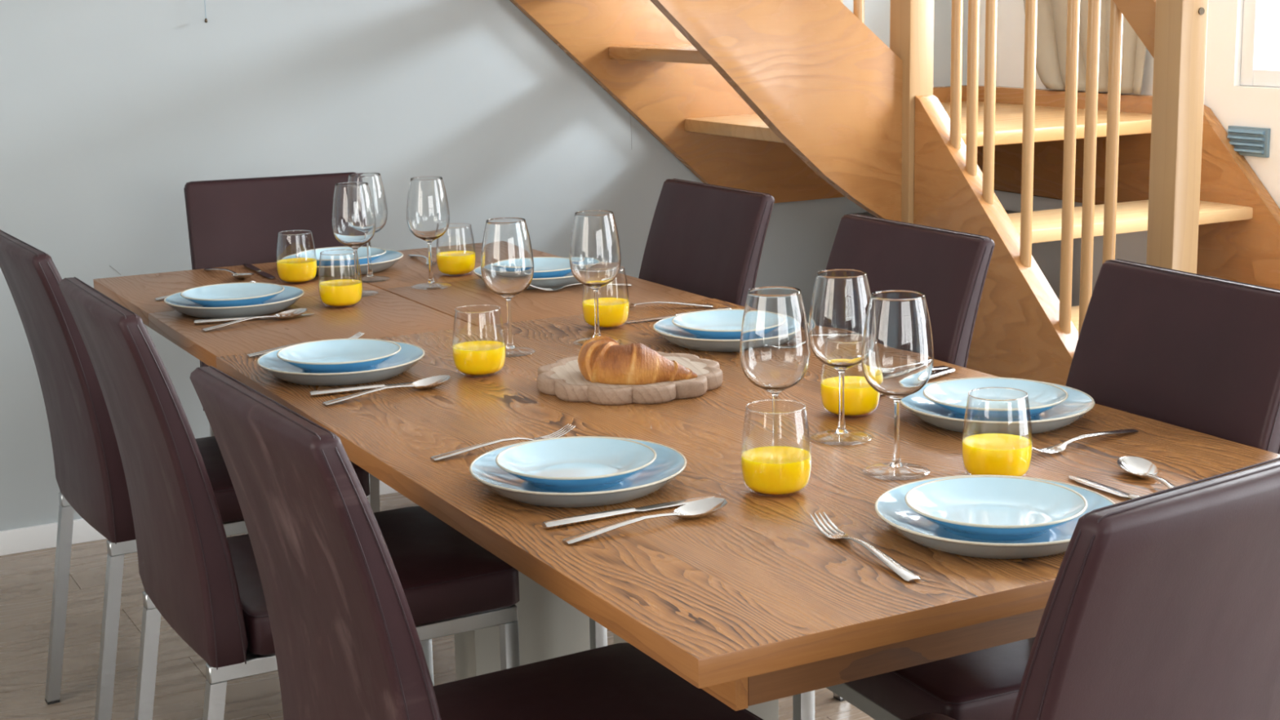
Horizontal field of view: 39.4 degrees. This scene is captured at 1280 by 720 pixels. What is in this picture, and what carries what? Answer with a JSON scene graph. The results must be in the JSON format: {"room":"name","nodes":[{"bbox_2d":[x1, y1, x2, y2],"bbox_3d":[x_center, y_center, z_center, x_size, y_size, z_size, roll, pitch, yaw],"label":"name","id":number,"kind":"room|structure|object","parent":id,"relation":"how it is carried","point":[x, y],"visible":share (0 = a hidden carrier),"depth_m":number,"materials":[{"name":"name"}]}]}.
{"room":"dining room","nodes":[
{"label":"dining room","id":0,"kind":"room"},
{"bbox_2d":[0,492,875,719],"bbox_3d":[0.208,1.142,1.454,6.090,0.100,7.420,-8,13,-27],"label":"floor","id":1,"kind":"structure","parent":0,"point":[26,578],"depth_m":3.77,"materials":[{"name":"grey wood"}]},
{"bbox_2d":[0,229,369,719],"bbox_3d":[-0.869,0.217,3.426,0.593,0.947,0.423,-8,14,-29],"label":"dining chair","id":2,"kind":"object","parent":1,"relation":"on","point":[90,475],"visible":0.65,"depth_m":3.21,"materials":[{"name":"leather"}]},
{"bbox_2d":[58,276,519,719],"bbox_3d":[-0.540,0.335,2.826,0.593,0.947,0.423,-8,13,-28],"label":"dining chair","id":3,"kind":"object","parent":1,"relation":"on","point":[205,583],"visible":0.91,"depth_m":2.64,"materials":[{"name":"leather"}]},
{"bbox_2d":[183,172,418,537],"bbox_3d":[-0.751,0.083,4.048,0.423,0.947,0.593,-6,13,-21],"label":"dining chair","id":4,"kind":"object","parent":1,"relation":"on","point":[233,222],"visible":0.25,"depth_m":4.16,"materials":[{"name":"leather"}]},
{"bbox_2d":[190,365,763,719],"bbox_3d":[-0.164,0.469,2.150,0.593,0.947,0.423,-8,14,-30],"label":"dining chair","id":5,"kind":"object","parent":1,"relation":"on","point":[348,646],"visible":0.98,"depth_m":1.96,"materials":[{"name":"leather"}]},
{"bbox_2d":[93,242,1279,719],"bbox_3d":[-0.132,0.362,3.111,1.000,0.760,2.670,-8,13,-27],"label":"dining table","id":6,"kind":"object","parent":1,"relation":"on","point":[748,602],"visible":0.52,"depth_m":2.31,"materials":[{"name":"brown wood"}]},
{"bbox_2d":[154,280,255,300],"bbox_3d":[-0.903,-0.144,3.712,0.214,0.016,0.024,-9,14,-33],"label":"fork","id":7,"kind":"object","parent":6,"relation":"on","point":[162,297],"visible":0.28,"depth_m":3.66,"materials":[{"name":"silver metal"}]},
{"bbox_2d":[204,267,254,279],"bbox_3d":[-0.913,-0.194,3.959,0.044,0.015,0.218,-10,15,-37],"label":"spoon","id":8,"kind":"object","parent":6,"relation":"on","point":[239,276],"visible":1,"depth_m":3.92,"materials":[{"name":"silver metal"}]},
{"bbox_2d":[231,273,254,279],"bbox_3d":[-0.867,-0.183,3.902,0.044,0.015,0.070,-10,15,-37],"label":"spoon bowl","id":9,"kind":"object","parent":8,"relation":"on","point":[239,276],"depth_m":3.89,"materials":[{"name":"silver metal"}]},
{"bbox_2d":[164,284,304,318],"bbox_3d":[-0.800,-0.114,3.532,0.271,0.028,0.271,-11,16,-40],"label":"dinner plate","id":10,"kind":"object","parent":6,"relation":"on","point":[290,295],"visible":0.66,"depth_m":3.44,"materials":[{"name":"blue ceramic"}]},
{"bbox_2d":[180,282,284,306],"bbox_3d":[-0.803,-0.122,3.526,0.201,0.029,0.201,-11,16,-40],"label":"plate","id":11,"kind":"object","parent":10,"relation":"on","point":[233,294],"visible":0.96,"depth_m":3.57,"materials":[{"name":"blue ceramic"}]},
{"bbox_2d":[201,308,306,331],"bbox_3d":[-0.726,-0.076,3.374,0.218,0.015,0.044,-11,15,-39],"label":"spoon","id":12,"kind":"object","parent":6,"relation":"on","point":[295,313],"visible":1,"depth_m":3.40,"materials":[{"name":"silver metal"}]},
{"bbox_2d":[273,308,306,319],"bbox_3d":[-0.669,-0.087,3.421,0.070,0.015,0.044,-11,15,-39],"label":"spoon bowl","id":13,"kind":"object","parent":12,"relation":"on","point":[295,313],"depth_m":3.43,"materials":[{"name":"silver metal"}]},
{"bbox_2d":[193,313,315,324],"bbox_3d":[-0.735,-0.081,3.414,0.228,0.008,0.019,-5,13,-19],"label":"table knife","id":14,"kind":"object","parent":6,"relation":"on","point":[222,319],"visible":0.79,"depth_m":3.39,"materials":[{"name":"silver metal"}]},
{"bbox_2d":[242,262,275,278],"bbox_3d":[-0.849,-0.199,3.986,0.019,0.008,0.228,-7,13,-26],"label":"table knife","id":15,"kind":"object","parent":6,"relation":"on","point":[248,265],"visible":1,"depth_m":3.99,"materials":[{"name":"silver metal"}]},
{"bbox_2d":[275,230,317,283],"bbox_3d":[-0.739,-0.221,3.840,0.086,0.107,0.086,7,15,35],"label":"tumbler","id":16,"kind":"object","parent":6,"relation":"on","point":[293,270],"visible":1,"depth_m":3.82,"materials":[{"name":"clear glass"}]},
{"bbox_2d":[246,331,364,356],"bbox_3d":[-0.583,-0.027,3.119,0.214,0.016,0.024,-9,14,-32],"label":"fork","id":17,"kind":"object","parent":6,"relation":"on","point":[359,334],"visible":0.43,"depth_m":3.09,"materials":[{"name":"silver metal"}]},
{"bbox_2d":[318,248,362,307],"bbox_3d":[-0.594,-0.161,3.538,0.086,0.107,0.086,-6,13,-22],"label":"tumbler","id":18,"kind":"object","parent":6,"relation":"on","point":[338,292],"visible":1,"depth_m":3.51,"materials":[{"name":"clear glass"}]},
{"bbox_2d":[257,340,424,386],"bbox_3d":[-0.488,0.007,2.923,0.271,0.028,0.271,1,12,10],"label":"dinner plate","id":19,"kind":"object","parent":6,"relation":"on","point":[409,355],"visible":0.55,"depth_m":2.84,"materials":[{"name":"blue ceramic"}]},
{"bbox_2d":[276,337,400,373],"bbox_3d":[-0.490,-0.002,2.917,0.201,0.029,0.201,1,12,10],"label":"plate","id":20,"kind":"object","parent":19,"relation":"on","point":[354,354],"visible":0.98,"depth_m":2.96,"materials":[{"name":"blue ceramic"}]},
{"bbox_2d":[281,248,403,276],"bbox_3d":[-0.667,-0.218,4.010,0.271,0.028,0.271,-8,14,-28],"label":"dinner plate","id":21,"kind":"object","parent":6,"relation":"on","point":[391,257],"visible":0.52,"depth_m":3.92,"materials":[{"name":"blue ceramic"}]},
{"bbox_2d":[295,246,386,266],"bbox_3d":[-0.669,-0.226,4.004,0.201,0.029,0.201,-8,14,-28],"label":"plate","id":22,"kind":"object","parent":21,"relation":"on","point":[341,260],"visible":0.68,"depth_m":4.05,"materials":[{"name":"blue ceramic"}]},
{"bbox_2d":[331,182,378,297],"bbox_3d":[-0.583,-0.247,3.652,0.090,0.228,0.090,-8,13,-27],"label":"wine glass","id":23,"kind":"object","parent":6,"relation":"on","point":[353,222],"visible":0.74,"depth_m":3.61,"materials":[{"name":"clear glass"}]},
{"bbox_2d":[347,173,390,282],"bbox_3d":[-0.584,-0.284,3.832,0.090,0.228,0.090,-8,13,-27],"label":"wine glass","id":24,"kind":"object","parent":6,"relation":"on","point":[375,181],"visible":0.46,"depth_m":3.80,"materials":[{"name":"clear glass"}]},
{"bbox_2d":[308,378,450,396],"bbox_3d":[-0.405,0.040,2.799,0.228,0.008,0.019,-7,13,-24],"label":"table knife","id":25,"kind":"object","parent":6,"relation":"on","point":[354,388],"visible":0.77,"depth_m":2.77,"materials":[{"name":"silver metal"}]},
{"bbox_2d":[321,374,450,405],"bbox_3d":[-0.388,0.047,2.754,0.218,0.015,0.044,-10,14,-35],"label":"spoon","id":26,"kind":"object","parent":6,"relation":"on","point":[432,382],"visible":1,"depth_m":2.77,"materials":[{"name":"silver metal"}]},
{"bbox_2d":[409,374,450,389],"bbox_3d":[-0.328,0.037,2.796,0.070,0.015,0.044,-10,14,-35],"label":"spoon bowl","id":27,"kind":"object","parent":26,"relation":"on","point":[432,382],"depth_m":2.81,"materials":[{"name":"silver metal"}]},
{"bbox_2d":[408,253,437,265],"bbox_3d":[-0.494,-0.233,4.090,0.024,0.016,0.214,-6,13,-23],"label":"fork","id":28,"kind":"object","parent":6,"relation":"on","point":[411,255],"visible":0.66,"depth_m":4.08,"materials":[{"name":"silver metal"}]},
{"bbox_2d":[406,176,451,289],"bbox_3d":[-0.440,-0.266,3.726,0.090,0.228,0.090,-8,13,-27],"label":"wine glass","id":29,"kind":"object","parent":6,"relation":"on","point":[428,212],"visible":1,"depth_m":3.68,"materials":[{"name":"clear glass"}]},
{"bbox_2d":[435,223,475,275],"bbox_3d":[-0.402,-0.240,3.893,0.086,0.107,0.086,7,15,36],"label":"tumbler","id":30,"kind":"object","parent":6,"relation":"on","point":[452,262],"visible":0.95,"depth_m":3.87,"materials":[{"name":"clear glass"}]},
{"bbox_2d":[452,304,506,376],"bbox_3d":[-0.260,-0.031,2.882,0.086,0.107,0.086,1,12,9],"label":"tumbler","id":31,"kind":"object","parent":6,"relation":"on","point":[479,357],"visible":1,"depth_m":2.86,"materials":[{"name":"clear glass"}]},
{"bbox_2d":[430,423,574,460],"bbox_3d":[-0.185,0.111,2.418,0.214,0.016,0.024,-9,14,-31],"label":"fork","id":32,"kind":"object","parent":6,"relation":"on","point":[559,433],"visible":0.81,"depth_m":2.41,"materials":[{"name":"silver metal"}]},
{"bbox_2d":[480,217,535,357],"bbox_3d":[-0.224,-0.124,3.030,0.090,0.228,0.090,-8,13,-27],"label":"wine glass","id":33,"kind":"object","parent":6,"relation":"on","point":[507,262],"visible":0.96,"depth_m":2.99,"materials":[{"name":"clear glass"}]},
{"bbox_2d":[473,266,579,289],"bbox_3d":[-0.217,-0.180,3.786,0.271,0.028,0.271,-5,12,-16],"label":"dinner plate","id":34,"kind":"object","parent":6,"relation":"on","point":[548,282],"visible":0.21,"depth_m":3.68,"materials":[{"name":"blue ceramic"}]},
{"bbox_2d":[533,257,571,278],"bbox_3d":[-0.219,-0.189,3.779,0.201,0.029,0.201,-5,12,-16],"label":"plate","id":35,"kind":"object","parent":34,"relation":"on","point":[544,267],"visible":0.4,"depth_m":3.83,"materials":[{"name":"blue ceramic"}]},
{"bbox_2d":[469,435,686,507],"bbox_3d":[-0.077,0.142,2.234,0.271,0.028,0.271,-8,13,-27],"label":"dinner plate","id":36,"kind":"object","parent":6,"relation":"on","point":[668,463],"visible":0.59,"depth_m":2.19,"materials":[{"name":"blue ceramic"}]},
{"bbox_2d":[495,435,656,492],"bbox_3d":[-0.079,0.134,2.228,0.201,0.029,0.201,-8,13,-27],"label":"plate","id":37,"kind":"object","parent":36,"relation":"on","point":[579,464],"visible":1,"depth_m":2.26,"materials":[{"name":"blue ceramic"}]},
{"bbox_2d":[529,282,631,290],"bbox_3d":[-0.122,-0.154,3.675,0.214,0.016,0.024,-4,12,-15],"label":"fork","id":38,"kind":"object","parent":6,"relation":"on","point":[579,283],"visible":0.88,"depth_m":3.67,"materials":[{"name":"silver metal"}]},
{"bbox_2d":[568,210,621,346],"bbox_3d":[-0.077,-0.142,3.101,0.090,0.228,0.090,-8,13,-27],"label":"wine glass","id":39,"kind":"object","parent":6,"relation":"on","point":[594,255],"visible":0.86,"depth_m":3.06,"materials":[{"name":"clear glass"}]},
{"bbox_2d":[582,266,629,328],"bbox_3d":[-0.063,-0.114,3.259,0.086,0.107,0.086,-5,12,-16],"label":"tumbler","id":40,"kind":"object","parent":6,"relation":"on","point":[612,312],"visible":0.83,"depth_m":3.24,"materials":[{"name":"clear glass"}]},
{"bbox_2d":[542,496,714,528],"bbox_3d":[-0.010,0.177,2.107,0.228,0.008,0.019,-8,13,-28],"label":"table knife","id":41,"kind":"object","parent":6,"relation":"on","point":[577,519],"visible":0.94,"depth_m":2.09,"materials":[{"name":"silver metal"}]},
{"bbox_2d":[537,351,722,405],"bbox_3d":[-0.016,0.026,2.788,0.294,0.025,0.294,-5,12,-17],"label":"serving board","id":42,"kind":"object","parent":6,"relation":"on","point":[563,379],"visible":0.62,"depth_m":2.69,"materials":[{"name":"brown wood"}]},
{"bbox_2d":[577,335,697,385],"bbox_3d":[-0.020,-0.002,2.733,0.177,0.061,0.129,9,16,41],"label":"croissant","id":43,"kind":"object","parent":42,"relation":"on","point":[602,359],"visible":1,"depth_m":2.69,"materials":[{"name":"brown food"}]},
{"bbox_2d":[562,497,727,544],"bbox_3d":[0.008,0.185,2.054,0.218,0.015,0.044,-9,14,-31],"label":"spoon","id":44,"kind":"object","parent":6,"relation":"on","point":[704,507],"visible":1,"depth_m":2.07,"materials":[{"name":"silver metal"}]},
{"bbox_2d":[673,497,727,518],"bbox_3d":[0.071,0.176,2.092,0.070,0.015,0.044,-9,14,-31],"label":"spoon bowl","id":45,"kind":"object","parent":44,"relation":"on","point":[704,507],"depth_m":2.10,"materials":[{"name":"silver metal"}]},
{"bbox_2d":[628,301,713,308],"bbox_3d":[0.032,-0.107,3.440,0.218,0.015,0.044,-1,12,2],"label":"spoon","id":46,"kind":"object","parent":6,"relation":"on","point":[631,304],"visible":0.43,"depth_m":3.43,"materials":[{"name":"silver metal"}]},
{"bbox_2d":[628,302,635,308],"bbox_3d":[-0.042,-0.105,3.442,0.070,0.015,0.044,-1,12,2],"label":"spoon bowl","id":47,"kind":"object","parent":46,"relation":"on","point":[631,304],"depth_m":3.44,"materials":[{"name":"silver metal"}]},
{"bbox_2d":[625,306,731,322],"bbox_3d":[0.069,-0.084,3.339,0.228,0.008,0.019,-7,13,-26],"label":"table knife","id":48,"kind":"object","parent":6,"relation":"on","point":[724,308],"visible":0.56,"depth_m":3.33,"materials":[{"name":"silver metal"}]},
{"bbox_2d":[653,315,808,351],"bbox_3d":[0.158,-0.048,3.115,0.271,0.028,0.271,7,14,35],"label":"dinner plate","id":49,"kind":"object","parent":6,"relation":"on","point":[664,327],"visible":0.33,"depth_m":3.02,"materials":[{"name":"blue ceramic"}]},
{"bbox_2d":[671,309,744,339],"bbox_3d":[0.156,-0.056,3.108,0.201,0.029,0.201,7,14,35],"label":"plate","id":50,"kind":"object","parent":49,"relation":"on","point":[714,324],"visible":0.63,"depth_m":3.15,"materials":[{"name":"blue ceramic"}]},
{"bbox_2d":[739,286,809,446],"bbox_3d":[0.173,0.023,2.285,0.090,0.228,0.090,-8,13,-27],"label":"wine glass","id":51,"kind":"object","parent":6,"relation":"on","point":[775,344],"visible":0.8,"depth_m":2.24,"materials":[{"name":"clear glass"}]},
{"bbox_2d":[740,399,811,496],"bbox_3d":[0.166,0.108,2.177,0.086,0.107,0.086,3,13,20],"label":"tumbler","id":52,"kind":"object","parent":6,"relation":"on","point":[772,470],"visible":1,"depth_m":2.15,"materials":[{"name":"clear glass"}]},
{"bbox_2d":[808,269,872,445],"bbox_3d":[0.272,-0.005,2.410,0.090,0.228,0.090,-8,13,-27],"label":"wine glass","id":53,"kind":"object","parent":6,"relation":"on","point":[839,304],"visible":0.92,"depth_m":2.37,"materials":[{"name":"clear glass"}]},
{"bbox_2d":[820,364,880,417],"bbox_3d":[0.301,0.024,2.560,0.086,0.107,0.086,5,13,26],"label":"tumbler","id":54,"kind":"object","parent":6,"relation":"on","point":[860,397],"visible":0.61,"depth_m":2.54,"materials":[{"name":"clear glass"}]},
{"bbox_2d":[809,511,920,582],"bbox_3d":[0.242,0.202,1.941,0.024,0.016,0.214,-6,13,-22],"label":"fork","id":55,"kind":"object","parent":6,"relation":"on","point":[907,575],"visible":1,"depth_m":1.92,"materials":[{"name":"silver metal"}]},
{"bbox_2d":[861,289,933,480],"bbox_3d":[0.322,0.030,2.237,0.090,0.228,0.090,-8,13,-27],"label":"wine glass","id":56,"kind":"object","parent":6,"relation":"on","point":[897,353],"visible":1,"depth_m":2.19,"materials":[{"name":"clear glass"}]},
{"bbox_2d":[880,367,955,395],"bbox_3d":[0.415,0.034,2.741,0.019,0.008,0.228,9,16,42],"label":"table knife","id":57,"kind":"object","parent":6,"relation":"on","point":[949,370],"visible":0.2,"depth_m":2.79,"materials":[{"name":"silver metal"}]},
{"bbox_2d":[932,365,948,370],"bbox_3d":[0.413,0.024,2.776,0.044,0.015,0.218,10,16,43],"label":"spoon","id":58,"kind":"object","parent":6,"relation":"on","point":[939,367],"visible":0.09,"depth_m":2.83,"materials":[{"name":"silver metal"}]},
{"bbox_2d":[874,475,1115,559],"bbox_3d":[0.400,0.179,2.009,0.271,0.028,0.271,4,13,22],"label":"dinner plate","id":59,"kind":"object","parent":6,"relation":"on","point":[891,506],"visible":0.47,"depth_m":1.96,"materials":[{"name":"blue ceramic"}]},
{"bbox_2d":[904,475,1087,541],"bbox_3d":[0.398,0.170,2.003,0.201,0.029,0.201,4,13,22],"label":"plate","id":60,"kind":"object","parent":59,"relation":"on","point":[983,507],"visible":1,"depth_m":2.03,"materials":[{"name":"blue ceramic"}]},
{"bbox_2d":[899,380,1094,435],"bbox_3d":[0.502,0.068,2.524,0.271,0.028,0.271,-2,12,-3],"label":"dinner plate","id":61,"kind":"object","parent":6,"relation":"on","point":[1078,403],"visible":0.53,"depth_m":2.45,"materials":[{"name":"blue ceramic"}]},
{"bbox_2d":[923,377,1068,421],"bbox_3d":[0.500,0.060,2.518,0.201,0.029,0.201,-2,12,-3],"label":"plate","id":62,"kind":"object","parent":61,"relation":"on","point":[951,395],"visible":0.96,"depth_m":2.55,"materials":[{"name":"blue ceramic"}]},
{"bbox_2d":[961,386,1032,476],"bbox_3d":[0.443,0.094,2.215,0.086,0.107,0.086,9,15,39],"label":"tumbler","id":63,"kind":"object","parent":6,"relation":"on","point":[984,454],"visible":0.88,"depth_m":2.19,"materials":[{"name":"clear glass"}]},
{"bbox_2d":[1032,428,1138,453],"bbox_3d":[0.587,0.104,2.368,0.214,0.016,0.024,-10,15,-35],"label":"fork","id":64,"kind":"object","parent":6,"relation":"on","point":[1061,446],"visible":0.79,"depth_m":2.36,"materials":[{"name":"silver metal"}]},
{"bbox_2d":[1069,475,1140,499],"bbox_3d":[0.584,0.162,2.115,0.019,0.008,0.228,-7,13,-26],"label":"table knife","id":65,"kind":"object","parent":6,"relation":"on","point":[1096,485],"visible":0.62,"depth_m":2.16,"materials":[{"name":"silver metal"}]},
{"bbox_2d":[1116,456,1174,488],"bbox_3d":[0.630,0.150,2.152,0.044,0.015,0.218,-3,12,-8],"label":"spoon","id":66,"kind":"object","parent":6,"relation":"on","point":[1138,467],"visible":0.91,"depth_m":2.23,"materials":[{"name":"silver metal"}]},
{"bbox_2d":[1116,456,1158,478],"bbox_3d":[0.620,0.136,2.223,0.044,0.015,0.070,-3,12,-8],"label":"spoon bowl","id":67,"kind":"object","parent":66,"relation":"on","point":[1138,467],"depth_m":2.24,"materials":[{"name":"silver metal"}]},
{"bbox_2d":[638,178,774,306],"bbox_3d":[-0.064,0.125,3.777,0.593,0.947,0.423,-8,14,-28],"label":"dining chair","id":68,"kind":"object","parent":1,"relation":"on","point":[707,240],"visible":0.29,"depth_m":3.78,"materials":[{"name":"leather"}]},
{"bbox_2d":[589,213,995,701],"bbox_3d":[0.252,0.258,3.111,0.593,0.947,0.423,-8,13,-28],"label":"dining chair","id":69,"kind":"object","parent":1,"relation":"on","point":[950,268],"visible":0.3,"depth_m":3.07,"materials":[{"name":"leather"}]},
{"bbox_2d":[509,0,1279,386],"bbox_3d":[0.218,-0.799,4.087,2.987,2.615,2.018,-8,13,-27],"label":"staircase","id":70,"kind":"structure","parent":1,"relation":"on","point":[788,100],"depth_m":4.38,"materials":[{"name":"brown wood"}]},
{"bbox_2d":[848,209,1061,300],"bbox_3d":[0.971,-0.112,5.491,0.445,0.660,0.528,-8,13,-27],"label":"wall","id":71,"kind":"structure","parent":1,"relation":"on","point":[1046,255],"depth_m":5.28,"materials":[{"name":"grey paint"}]},
{"bbox_2d":[792,258,1279,719],"bbox_3d":[0.565,0.374,2.525,0.593,0.947,0.423,-7,13,-25],"label":"dining chair","id":72,"kind":"object","parent":1,"relation":"on","point":[1198,353],"visible":0.3,"depth_m":2.47,"materials":[{"name":"leather"}]},
{"bbox_2d":[906,457,1279,719],"bbox_3d":[0.374,0.517,1.861,0.423,0.947,0.593,-10,15,-35],"label":"dining chair","id":73,"kind":"object","parent":1,"relation":"on","point":[1165,604],"visible":1,"depth_m":1.52,"materials":[{"name":"leather"}]},
{"bbox_2d":[0,0,968,530],"bbox_3d":[-1.564,-0.766,4.353,6.090,2.720,0.121,-8,13,-27],"label":"wall","id":74,"kind":"structure","parent":0,"point":[108,108],"depth_m":4.65,"materials":[{"name":"paint"}]},
{"bbox_2d":[0,480,397,555],"bbox_3d":[-1.940,0.505,4.320,4.900,0.062,0.014,-8,13,-27],"label":"baseboard","id":75,"kind":"structure","parent":74,"relation":"attached to","point":[22,540],"depth_m":4.53,"materials":[{"name":"white paint"}]},
{"bbox_2d":[977,0,1279,306],"bbox_3d":[2.849,-0.494,2.585,0.180,2.720,7.420,-8,13,-27],"label":"wall","id":76,"kind":"structure","parent":0,"point":[1233,104],"depth_m":4.81,"materials":[{"name":"white paint"}]},
{"bbox_2d":[1023,0,1146,94],"bbox_3d":[1.252,-1.051,5.227,0.044,0.519,0.950,-8,13,-27],"label":"curtain","id":77,"kind":"object","parent":76,"relation":"hanging from","point":[1051,18],"visible":0.59,"depth_m":5.22,"materials":[{"name":"beige fabric"}]},
{"bbox_2d":[1226,125,1270,157],"bbox_3d":[1.604,-0.577,4.721,0.022,0.076,0.136,-8,13,-27],"label":"air vent","id":78,"kind":"object","parent":76,"relation":"in","point":[1246,140],"visible":0.94,"depth_m":4.71,"materials":[{"name":"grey metal"}]},
{"bbox_2d":[1240,0,1279,87],"bbox_3d":[1.893,-1.265,4.139,0.070,1.286,1.173,-8,13,-27],"label":"window","id":79,"kind":"structure","parent":76,"relation":"in","point":[1256,69],"depth_m":4.71,"materials":[{"name":"white paint"}]},
{"bbox_3d":[0.149,-1.520,0.896,6.090,0.100,7.420,-8,13,-27],"label":"ceiling","id":80,"kind":"structure","parent":0,"visible":0},
{"bbox_2d":[204,0,207,22],"bbox_3d":[-1.110,-1.497,4.376,0.008,1.320,0.008,-8,13,-27],"label":"pull cord","id":81,"kind":"object","parent":80,"relation":"hanging from","point":[206,19],"visible":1,"depth_m":4.51,"materials":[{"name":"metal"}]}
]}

